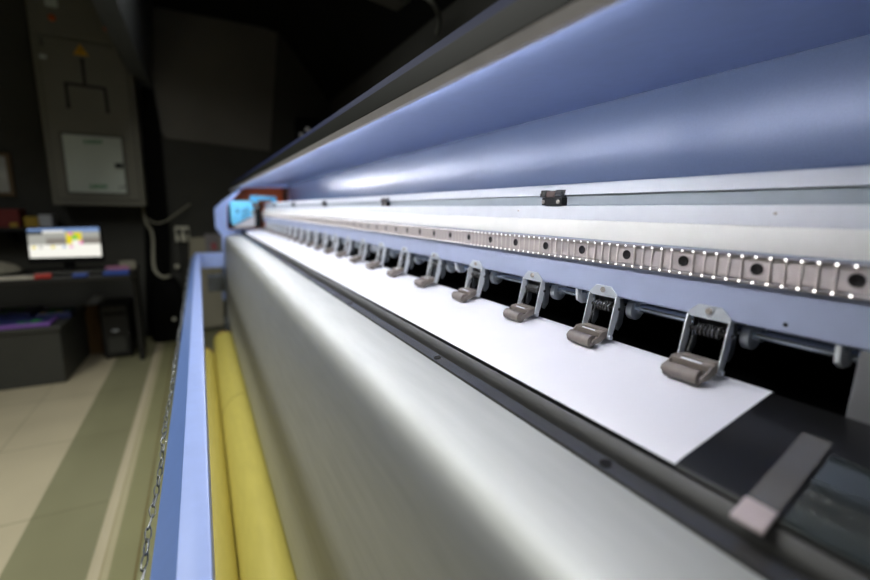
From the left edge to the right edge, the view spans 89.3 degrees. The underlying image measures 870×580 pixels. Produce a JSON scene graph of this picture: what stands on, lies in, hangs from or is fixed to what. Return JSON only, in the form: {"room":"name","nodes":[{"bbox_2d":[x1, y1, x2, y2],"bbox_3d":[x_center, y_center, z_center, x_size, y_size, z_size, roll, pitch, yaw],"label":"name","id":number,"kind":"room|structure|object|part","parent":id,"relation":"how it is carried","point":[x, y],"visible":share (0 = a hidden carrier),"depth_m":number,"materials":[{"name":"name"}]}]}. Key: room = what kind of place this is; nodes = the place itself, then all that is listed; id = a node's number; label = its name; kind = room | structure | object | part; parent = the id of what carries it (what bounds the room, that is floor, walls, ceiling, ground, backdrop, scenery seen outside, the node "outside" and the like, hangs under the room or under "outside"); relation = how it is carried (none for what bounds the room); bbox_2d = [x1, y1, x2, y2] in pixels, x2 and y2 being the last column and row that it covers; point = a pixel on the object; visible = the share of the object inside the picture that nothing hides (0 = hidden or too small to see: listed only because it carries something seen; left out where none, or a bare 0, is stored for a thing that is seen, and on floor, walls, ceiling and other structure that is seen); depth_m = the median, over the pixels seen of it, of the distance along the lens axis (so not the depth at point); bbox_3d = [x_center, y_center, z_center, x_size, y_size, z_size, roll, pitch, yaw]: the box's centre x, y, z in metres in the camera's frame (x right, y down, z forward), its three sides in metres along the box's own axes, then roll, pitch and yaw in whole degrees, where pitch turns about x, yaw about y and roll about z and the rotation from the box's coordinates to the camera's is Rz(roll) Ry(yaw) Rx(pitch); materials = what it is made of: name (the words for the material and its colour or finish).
{"room":"print shop","nodes":[
{"label":"print shop","id":0,"kind":"room"},
{"bbox_2d":[0,328,224,579],"bbox_3d":[-1.322,1.025,0.575,4.450,0.100,6.900,-5,12,-28],"label":"floor","id":1,"kind":"structure","parent":0,"point":[80,457],"depth_m":1.85,"materials":[{"name":"tile"}]},
{"bbox_2d":[0,307,89,390],"bbox_3d":[-2.716,0.371,2.786,0.745,0.361,0.600,-5,12,-28],"label":"crate","id":2,"kind":"object","parent":1,"relation":"on","point":[44,355],"visible":0.91,"depth_m":2.65,"materials":[{"name":"black plastic"}]},
{"bbox_2d":[0,305,43,319],"bbox_3d":[-2.775,0.157,2.818,0.360,0.046,0.240,-4,11,-25],"label":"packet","id":3,"kind":"object","parent":2,"relation":"on","point":[27,311],"visible":0.81,"depth_m":2.81,"materials":[{"name":"plastic"}]},
{"bbox_2d":[0,316,57,329],"bbox_3d":[-2.596,0.208,2.613,0.520,0.023,0.200,-5,12,-29],"label":"packet","id":4,"kind":"object","parent":2,"relation":"on","point":[6,324],"visible":1,"depth_m":2.64,"materials":[{"name":"purple plastic"}]},
{"bbox_3d":[-2.714,0.208,2.757,0.745,0.030,0.600,-5,12,-28],"label":"lid","id":5,"kind":"part","parent":2,"relation":"part of","materials":[{"name":"purple plastic"}]},
{"bbox_2d":[36,306,74,318],"bbox_3d":[-2.492,0.150,2.901,0.179,0.039,0.220,-6,12,-33],"label":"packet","id":6,"kind":"object","parent":2,"relation":"on","point":[66,311],"visible":0.93,"depth_m":2.85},
{"bbox_2d":[0,265,146,359],"bbox_3d":[-2.633,0.232,2.736,1.345,0.655,0.540,-5,12,-28],"label":"desk","id":7,"kind":"object","parent":1,"relation":"on","point":[133,275],"visible":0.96,"depth_m":2.85,"materials":[{"name":"black wood"}]},
{"bbox_2d":[0,261,22,275],"bbox_3d":[-2.724,-0.128,2.654,0.347,0.078,0.200,-5,12,-28],"label":"folded cloth","id":8,"kind":"object","parent":7,"relation":"on","point":[5,268],"visible":1,"depth_m":2.69,"materials":[{"name":"grey fabric"}]},
{"bbox_2d":[0,276,33,280],"bbox_3d":[-2.572,-0.059,2.483,0.500,0.008,0.120,-5,12,-28],"label":"paper stack","id":9,"kind":"object","parent":7,"relation":"on","point":[4,277],"visible":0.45,"depth_m":2.54,"materials":[{"name":"white paper"}]},
{"bbox_2d":[34,273,51,278],"bbox_3d":[-2.309,-0.082,2.593,0.075,0.022,0.050,-6,12,-33],"label":"box","id":10,"kind":"object","parent":7,"relation":"on","point":[49,275],"visible":1,"depth_m":2.58,"materials":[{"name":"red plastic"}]},
{"bbox_2d":[25,226,104,271],"bbox_3d":[-2.354,-0.262,2.816,0.381,0.297,0.140,-5,12,-28],"label":"monitor","id":11,"kind":"object","parent":7,"relation":"on","point":[67,245],"visible":0.82,"depth_m":2.79,"materials":[{"name":"black plastic"}]},
{"bbox_2d":[27,269,106,276],"bbox_3d":[-2.253,-0.104,2.731,0.400,0.018,0.115,-5,12,-28],"label":"keyboard","id":12,"kind":"object","parent":7,"relation":"on","point":[90,272],"visible":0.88,"depth_m":2.70,"materials":[{"name":"black plastic"}]},
{"bbox_2d":[72,273,87,276],"bbox_3d":[-2.153,-0.092,2.671,0.070,0.018,0.050,-5,12,-28],"label":"carton","id":13,"kind":"object","parent":7,"relation":"on","point":[74,274],"visible":1,"depth_m":2.66,"materials":[{"name":"blue cardboard"}]},
{"bbox_2d":[103,269,129,274],"bbox_3d":[-2.018,-0.112,2.789,0.130,0.020,0.100,-5,12,-30],"label":"folder","id":14,"kind":"object","parent":7,"relation":"on","point":[124,271],"visible":1,"depth_m":2.76,"materials":[{"name":"blue plastic"}]},
{"bbox_2d":[105,265,129,269],"bbox_3d":[-2.099,-0.140,2.907,0.090,0.030,0.120,11,14,44],"label":"notebook","id":15,"kind":"object","parent":7,"relation":"on","point":[122,267],"visible":0.54,"depth_m":2.88,"materials":[{"name":"paper"}]},
{"bbox_2d":[118,260,135,268],"bbox_3d":[-2.124,-0.174,3.037,0.090,0.050,0.090,-7,13,-39],"label":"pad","id":16,"kind":"object","parent":7,"relation":"on","point":[131,263],"visible":0.76,"depth_m":3.01,"materials":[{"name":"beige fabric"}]},
{"bbox_3d":[-2.129,0.176,3.170,0.025,0.624,0.200,-5,12,-28],"label":"panel","id":17,"kind":"part","parent":7,"relation":"part of","materials":[{"name":"black wood"}]},
{"bbox_2d":[82,304,103,353],"bbox_3d":[-2.526,0.288,3.259,0.094,0.360,0.074,-5,12,-28],"label":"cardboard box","id":18,"kind":"object","parent":1,"relation":"on","point":[92,315],"visible":0.68,"depth_m":3.23,"materials":[{"name":"brown cardboard"}]},
{"bbox_2d":[84,296,102,305],"bbox_3d":[-2.504,0.078,3.227,0.120,0.064,0.012,-5,12,-28],"label":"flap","id":19,"kind":"object","parent":18,"relation":"on","point":[94,301],"visible":1,"depth_m":3.22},
{"bbox_2d":[98,297,137,358],"bbox_3d":[-2.336,0.274,3.257,0.172,0.395,0.307,-5,12,-28],"label":"computer tower","id":20,"kind":"object","parent":1,"relation":"on","point":[117,315],"visible":0.99,"depth_m":3.14,"materials":[{"name":"black plastic"}]},
{"bbox_3d":[-2.269,0.291,3.132,0.158,0.368,0.012,-5,12,-28],"label":"panel","id":21,"kind":"part","parent":20,"relation":"part of","materials":[{"name":"black plastic"}]},
{"bbox_2d":[108,336,126,352],"bbox_3d":[-2.267,0.390,3.143,0.102,0.110,0.004,-5,12,-28],"label":"vent","id":22,"kind":"object","parent":20,"relation":"attached to","point":[116,344],"depth_m":3.14,"materials":[{"name":"black plastic"}]},
{"bbox_2d":[149,275,184,342],"bbox_3d":[-2.178,0.148,3.585,0.245,0.530,0.183,-5,12,-28],"label":"bag","id":23,"kind":"object","parent":1,"relation":"on","point":[166,295],"visible":0.81,"depth_m":3.52,"materials":[{"name":"black fabric"}]},
{"bbox_2d":[150,0,869,579],"bbox_3d":[-0.449,0.139,1.621,0.888,1.293,3.890,-5,12,-28],"label":"printer","id":24,"kind":"object","parent":1,"relation":"on","point":[685,182],"visible":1,"depth_m":0.44,"materials":[{"name":"silver metal"}]},
{"bbox_2d":[140,260,190,579],"bbox_3d":[-0.854,0.048,1.495,0.010,0.009,2.805,-5,12,-28],"label":"chain","id":25,"kind":"object","parent":24,"relation":"hanging from","point":[147,540],"visible":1,"depth_m":0.57,"materials":[{"name":"metal"}]},
{"bbox_2d":[205,348,238,579],"bbox_3d":[-0.637,0.603,1.240,0.110,0.110,2.792,-5,12,-28],"label":"roll","id":26,"kind":"object","parent":24,"relation":"on","point":[225,555],"visible":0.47,"depth_m":1.24,"materials":[{"name":"yellow paper"}]},
{"bbox_2d":[212,350,239,579],"bbox_3d":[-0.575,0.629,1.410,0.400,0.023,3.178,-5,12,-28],"label":"roll","id":27,"kind":"object","parent":24,"relation":"attached to","point":[212,350],"depth_m":1.40,"materials":[{"name":"yellow paper"}]},
{"bbox_3d":[-1.143,-0.328,3.083,0.695,0.863,0.012,-5,12,-28],"label":"panel","id":28,"kind":"part","parent":24,"relation":"part of","materials":[{"name":"blue paint"}]},
{"bbox_2d":[213,331,296,579],"bbox_3d":[-0.580,0.567,1.385,0.131,0.131,3.062,-5,12,-28],"label":"roll","id":29,"kind":"object","parent":24,"relation":"on","point":[263,553],"visible":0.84,"depth_m":1.22,"materials":[{"name":"yellow paper"}]},
{"bbox_3d":[-1.160,-0.610,2.973,0.169,0.054,0.030,-5,12,-28],"label":"handle frame","id":30,"kind":"part","parent":24,"relation":"part of","materials":[{"name":"blue plastic"}]},
{"bbox_3d":[-0.311,-0.153,1.424,0.012,0.035,0.034,-5,12,-28],"label":"plate","id":31,"kind":"part","parent":24,"relation":"part of","materials":[{"name":"metal"}]},
{"bbox_3d":[-0.248,-0.131,1.306,0.012,0.035,0.034,-5,12,-28],"label":"plate","id":32,"kind":"part","parent":24,"relation":"part of","materials":[{"name":"metal"}]},
{"bbox_3d":[-0.184,-0.108,1.188,0.012,0.035,0.034,-5,12,-28],"label":"plate","id":33,"kind":"part","parent":24,"relation":"part of","materials":[{"name":"metal"}]},
{"bbox_3d":[-0.121,-0.086,1.070,0.012,0.035,0.034,-5,12,-28],"label":"plate","id":34,"kind":"part","parent":24,"relation":"part of","materials":[{"name":"metal"}]},
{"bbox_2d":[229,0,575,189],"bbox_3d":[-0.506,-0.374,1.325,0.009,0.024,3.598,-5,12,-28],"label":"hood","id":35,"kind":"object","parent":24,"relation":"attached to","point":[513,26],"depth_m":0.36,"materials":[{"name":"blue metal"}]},
{"bbox_3d":[-0.057,-0.064,0.952,0.012,0.035,0.034,-5,12,-28],"label":"plate","id":36,"kind":"part","parent":24,"relation":"part of","materials":[{"name":"metal"}]},
{"bbox_3d":[0.008,-0.041,0.831,0.012,0.035,0.034,-5,12,-28],"label":"plate","id":37,"kind":"part","parent":24,"relation":"part of","materials":[{"name":"metal"}]},
{"bbox_3d":[0.074,-0.018,0.709,0.012,0.035,0.034,-5,12,-28],"label":"plate","id":38,"kind":"part","parent":24,"relation":"part of","materials":[{"name":"metal"}]},
{"bbox_2d":[245,229,774,463],"bbox_3d":[-0.486,-0.149,1.608,0.133,0.023,2.986,-5,12,-28],"label":"paper sheet","id":39,"kind":"object","parent":24,"relation":"on","point":[623,388],"visible":0.89,"depth_m":0.43,"materials":[{"name":"white paper"}]},
{"bbox_3d":[0.138,0.004,0.590,0.012,0.035,0.034,-5,12,-28],"label":"plate","id":40,"kind":"part","parent":24,"relation":"part of","materials":[{"name":"metal"}]},
{"bbox_3d":[-0.440,-0.259,1.632,0.006,0.023,3.161,-5,12,-28],"label":"guide rail","id":41,"kind":"part","parent":24,"relation":"part of","materials":[{"name":"metal"}]},
{"bbox_3d":[-0.171,-0.350,1.510,0.022,0.187,3.598,-5,12,-28],"label":"panel","id":42,"kind":"part","parent":24,"relation":"part of","materials":[{"name":"blue metal"}]},
{"bbox_3d":[0.192,0.024,0.489,0.012,0.035,0.034,-5,12,-28],"label":"plate","id":43,"kind":"part","parent":24,"relation":"part of","materials":[{"name":"metal"}]},
{"bbox_3d":[0.246,0.042,0.390,0.012,0.035,0.034,-5,12,-28],"label":"plate","id":44,"kind":"part","parent":24,"relation":"part of","materials":[{"name":"metal"}]},
{"bbox_2d":[730,496,777,535],"bbox_3d":[0.205,0.109,0.258,0.106,0.019,0.016,-6,12,-34],"label":"clip","id":45,"kind":"object","parent":24,"relation":"on","point":[749,512],"visible":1,"depth_m":0.23,"materials":[{"name":"plastic"}]},
{"bbox_2d":[781,456,869,569],"bbox_3d":[0.238,0.121,0.200,0.074,0.014,0.123,-5,12,-28],"label":"metal sheet","id":46,"kind":"object","parent":24,"relation":"on","point":[833,511],"visible":1,"depth_m":0.23,"materials":[{"name":"grey metal"}]},
{"bbox_2d":[0,0,329,336],"bbox_3d":[-2.936,-1.004,3.238,4.550,2.900,0.100,-5,12,-28],"label":"wall","id":47,"kind":"structure","parent":0,"point":[201,175],"depth_m":3.50,"materials":[{"name":"grey paint"}]},
{"bbox_2d":[0,153,16,195],"bbox_3d":[-3.073,-0.819,3.120,0.120,0.296,0.033,-5,12,-28],"label":"picture frame","id":48,"kind":"object","parent":47,"relation":"attached to","point":[7,182],"visible":1,"depth_m":3.13,"materials":[{"name":"brown wood"}]},
{"bbox_2d":[0,157,9,191],"bbox_3d":[-3.075,-0.820,3.124,0.070,0.246,0.023,-5,12,-28],"label":"print","id":49,"kind":"object","parent":48,"relation":"attached to","point":[4,161],"depth_m":3.12},
{"bbox_2d":[0,226,61,242],"bbox_3d":[-3.049,-0.377,3.064,0.900,0.120,0.298,-5,12,-28],"label":"wall shelf","id":50,"kind":"object","parent":47,"relation":"attached to","point":[10,232],"visible":0.43,"depth_m":3.05,"materials":[{"name":"black wood"}]},
{"bbox_2d":[0,209,25,226],"bbox_3d":[-2.994,-0.503,3.076,0.177,0.125,0.156,-5,12,-28],"label":"storage box","id":51,"kind":"object","parent":50,"relation":"on","point":[8,217],"visible":0.9,"depth_m":3.03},
{"bbox_2d":[23,217,39,226],"bbox_3d":[-2.871,-0.488,3.151,0.079,0.072,0.124,-5,12,-28],"label":"carton","id":52,"kind":"object","parent":50,"relation":"on","point":[29,221],"visible":0.74,"depth_m":3.10,"materials":[{"name":"yellow cardboard"}]},
{"bbox_2d":[38,215,56,226],"bbox_3d":[-2.803,-0.501,3.186,0.075,0.087,0.124,-5,12,-28],"label":"carton","id":53,"kind":"object","parent":50,"relation":"on","point":[44,220],"visible":0.94,"depth_m":3.14,"materials":[{"name":"white cardboard"}]},
{"bbox_2d":[25,0,147,205],"bbox_3d":[-2.490,-1.360,3.192,0.553,1.471,0.276,-5,12,-28],"label":"upper cabinet","id":54,"kind":"object","parent":47,"relation":"attached to","point":[89,103],"visible":0.89,"depth_m":3.10,"materials":[{"name":"grey metal"}]},
{"bbox_2d":[48,14,55,20],"bbox_3d":[-2.555,-1.816,2.932,0.040,0.039,0.018,-5,12,-28],"label":"lamp","id":55,"kind":"object","parent":54,"relation":"attached to","point":[51,17],"depth_m":2.93,"materials":[{"name":"red plastic"}]},
{"bbox_3d":[-2.432,-1.894,3.000,0.483,0.330,0.012,-5,12,-28],"label":"door","id":56,"kind":"part","parent":54,"relation":"part of","materials":[{"name":"grey metal"}]},
{"bbox_3d":[-2.443,-1.188,3.128,0.497,1.080,0.012,-5,12,-28],"label":"door","id":57,"kind":"part","parent":54,"relation":"part of","materials":[{"name":"grey metal"}]},
{"bbox_3d":[-2.444,-0.902,3.167,0.370,0.426,0.012,-5,12,-28],"label":"meter door","id":58,"kind":"part","parent":54,"relation":"part of","materials":[{"name":"grey metal"}]},
{"bbox_3d":[-2.313,-0.910,3.221,0.049,0.029,0.014,-5,12,-28],"label":"handle","id":59,"kind":"part","parent":54,"relation":"part of","materials":[{"name":"black plastic"}]},
{"bbox_2d":[141,208,170,278],"bbox_3d":[-2.212,-0.369,3.453,0.277,0.540,0.099,8,13,36],"label":"power cable","id":60,"kind":"object","parent":54,"relation":"hanging from","point":[143,209],"visible":1,"depth_m":3.48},
{"bbox_2d":[136,69,153,89],"bbox_3d":[-2.283,-1.874,3.322,0.243,0.664,0.040,-5,12,-28],"label":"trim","id":61,"kind":"structure","parent":47,"relation":"attached to","point":[138,85],"depth_m":3.38,"materials":[{"name":"black"}]},
{"bbox_2d":[141,86,169,333],"bbox_3d":[-2.294,-0.607,3.565,0.231,1.952,0.058,-5,12,-28],"label":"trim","id":62,"kind":"structure","parent":47,"relation":"attached to","point":[156,210],"depth_m":3.53,"materials":[{"name":"black metal"}]},
{"bbox_2d":[148,203,190,223],"bbox_3d":[-2.164,-0.624,3.591,0.314,0.168,0.041,-7,13,-36],"label":"power cable","id":63,"kind":"object","parent":47,"relation":"attached to","point":[189,203],"visible":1,"depth_m":3.58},
{"bbox_2d":[175,226,189,286],"bbox_3d":[-2.117,-0.180,3.731,0.103,0.710,0.053,-5,12,-28],"label":"wall socket","id":64,"kind":"object","parent":47,"relation":"attached to","point":[181,232],"visible":0.79,"depth_m":3.69,"materials":[{"name":"white plastic"}]},
{"bbox_3d":[-2.120,-0.470,3.693,0.103,0.126,0.022,-5,12,-28],"label":"plate","id":65,"kind":"part","parent":64,"relation":"part of","materials":[{"name":"white plastic"}]},
{"bbox_2d":[189,236,223,327],"bbox_3d":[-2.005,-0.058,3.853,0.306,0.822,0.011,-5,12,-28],"label":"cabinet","id":66,"kind":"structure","parent":47,"relation":"attached to","point":[213,305],"depth_m":3.88,"materials":[{"name":"grey metal"}]},
{"bbox_2d":[205,234,219,252],"bbox_3d":[-1.932,-0.406,3.816,0.109,0.162,0.004,-5,12,-28],"label":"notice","id":67,"kind":"object","parent":47,"relation":"attached to","point":[211,240],"visible":1,"depth_m":3.81,"materials":[{"name":"grey paper"}]},
{"bbox_2d":[152,6,276,150],"bbox_3d":[-1.786,-1.765,3.648,0.953,1.126,0.011,-5,12,-28],"label":"panel","id":68,"kind":"object","parent":47,"relation":"attached to","point":[213,78],"depth_m":3.63,"materials":[{"name":"black metal"}]},
{"bbox_2d":[295,118,320,139],"bbox_3d":[-1.146,-1.449,3.988,0.219,0.181,0.122,-5,12,-28],"label":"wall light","id":69,"kind":"object","parent":47,"relation":"attached to","point":[302,125],"visible":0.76,"depth_m":3.93,"materials":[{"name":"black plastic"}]},
{"bbox_2d":[152,0,455,101],"bbox_3d":[-1.307,-1.452,0.058,4.350,0.840,6.800,-5,12,-28],"label":"ceiling","id":70,"kind":"structure","parent":0,"point":[337,42],"depth_m":3.25,"materials":[{"name":"black paint"}]},
{"bbox_2d":[91,0,152,89],"bbox_3d":[-1.519,-1.607,2.039,0.183,0.614,3.090,-5,12,-28],"label":"duct","id":71,"kind":"object","parent":70,"relation":"attached to","point":[128,24],"visible":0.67,"depth_m":2.60,"materials":[{"name":"grey metal"}]},
{"bbox_2d":[371,0,409,10],"bbox_3d":[-0.210,-1.564,1.984,0.211,0.474,0.136,-9,14,-44],"label":"ceiling lamp","id":72,"kind":"object","parent":70,"relation":"hanging from","point":[395,5],"visible":1,"depth_m":2.05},
{"bbox_2d":[426,0,441,35],"bbox_3d":[-0.010,-1.258,1.981,0.095,0.147,0.176,10,13,40],"label":"cable","id":73,"kind":"object","parent":70,"relation":"hanging from","point":[433,4],"visible":1,"depth_m":1.97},
{"bbox_2d":[330,0,498,115],"bbox_3d":[0.643,-0.449,1.298,0.100,2.600,6.800,-5,12,-28],"label":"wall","id":74,"kind":"structure","parent":0,"point":[459,12],"depth_m":2.50,"materials":[{"name":"grey paint"}]}
]}

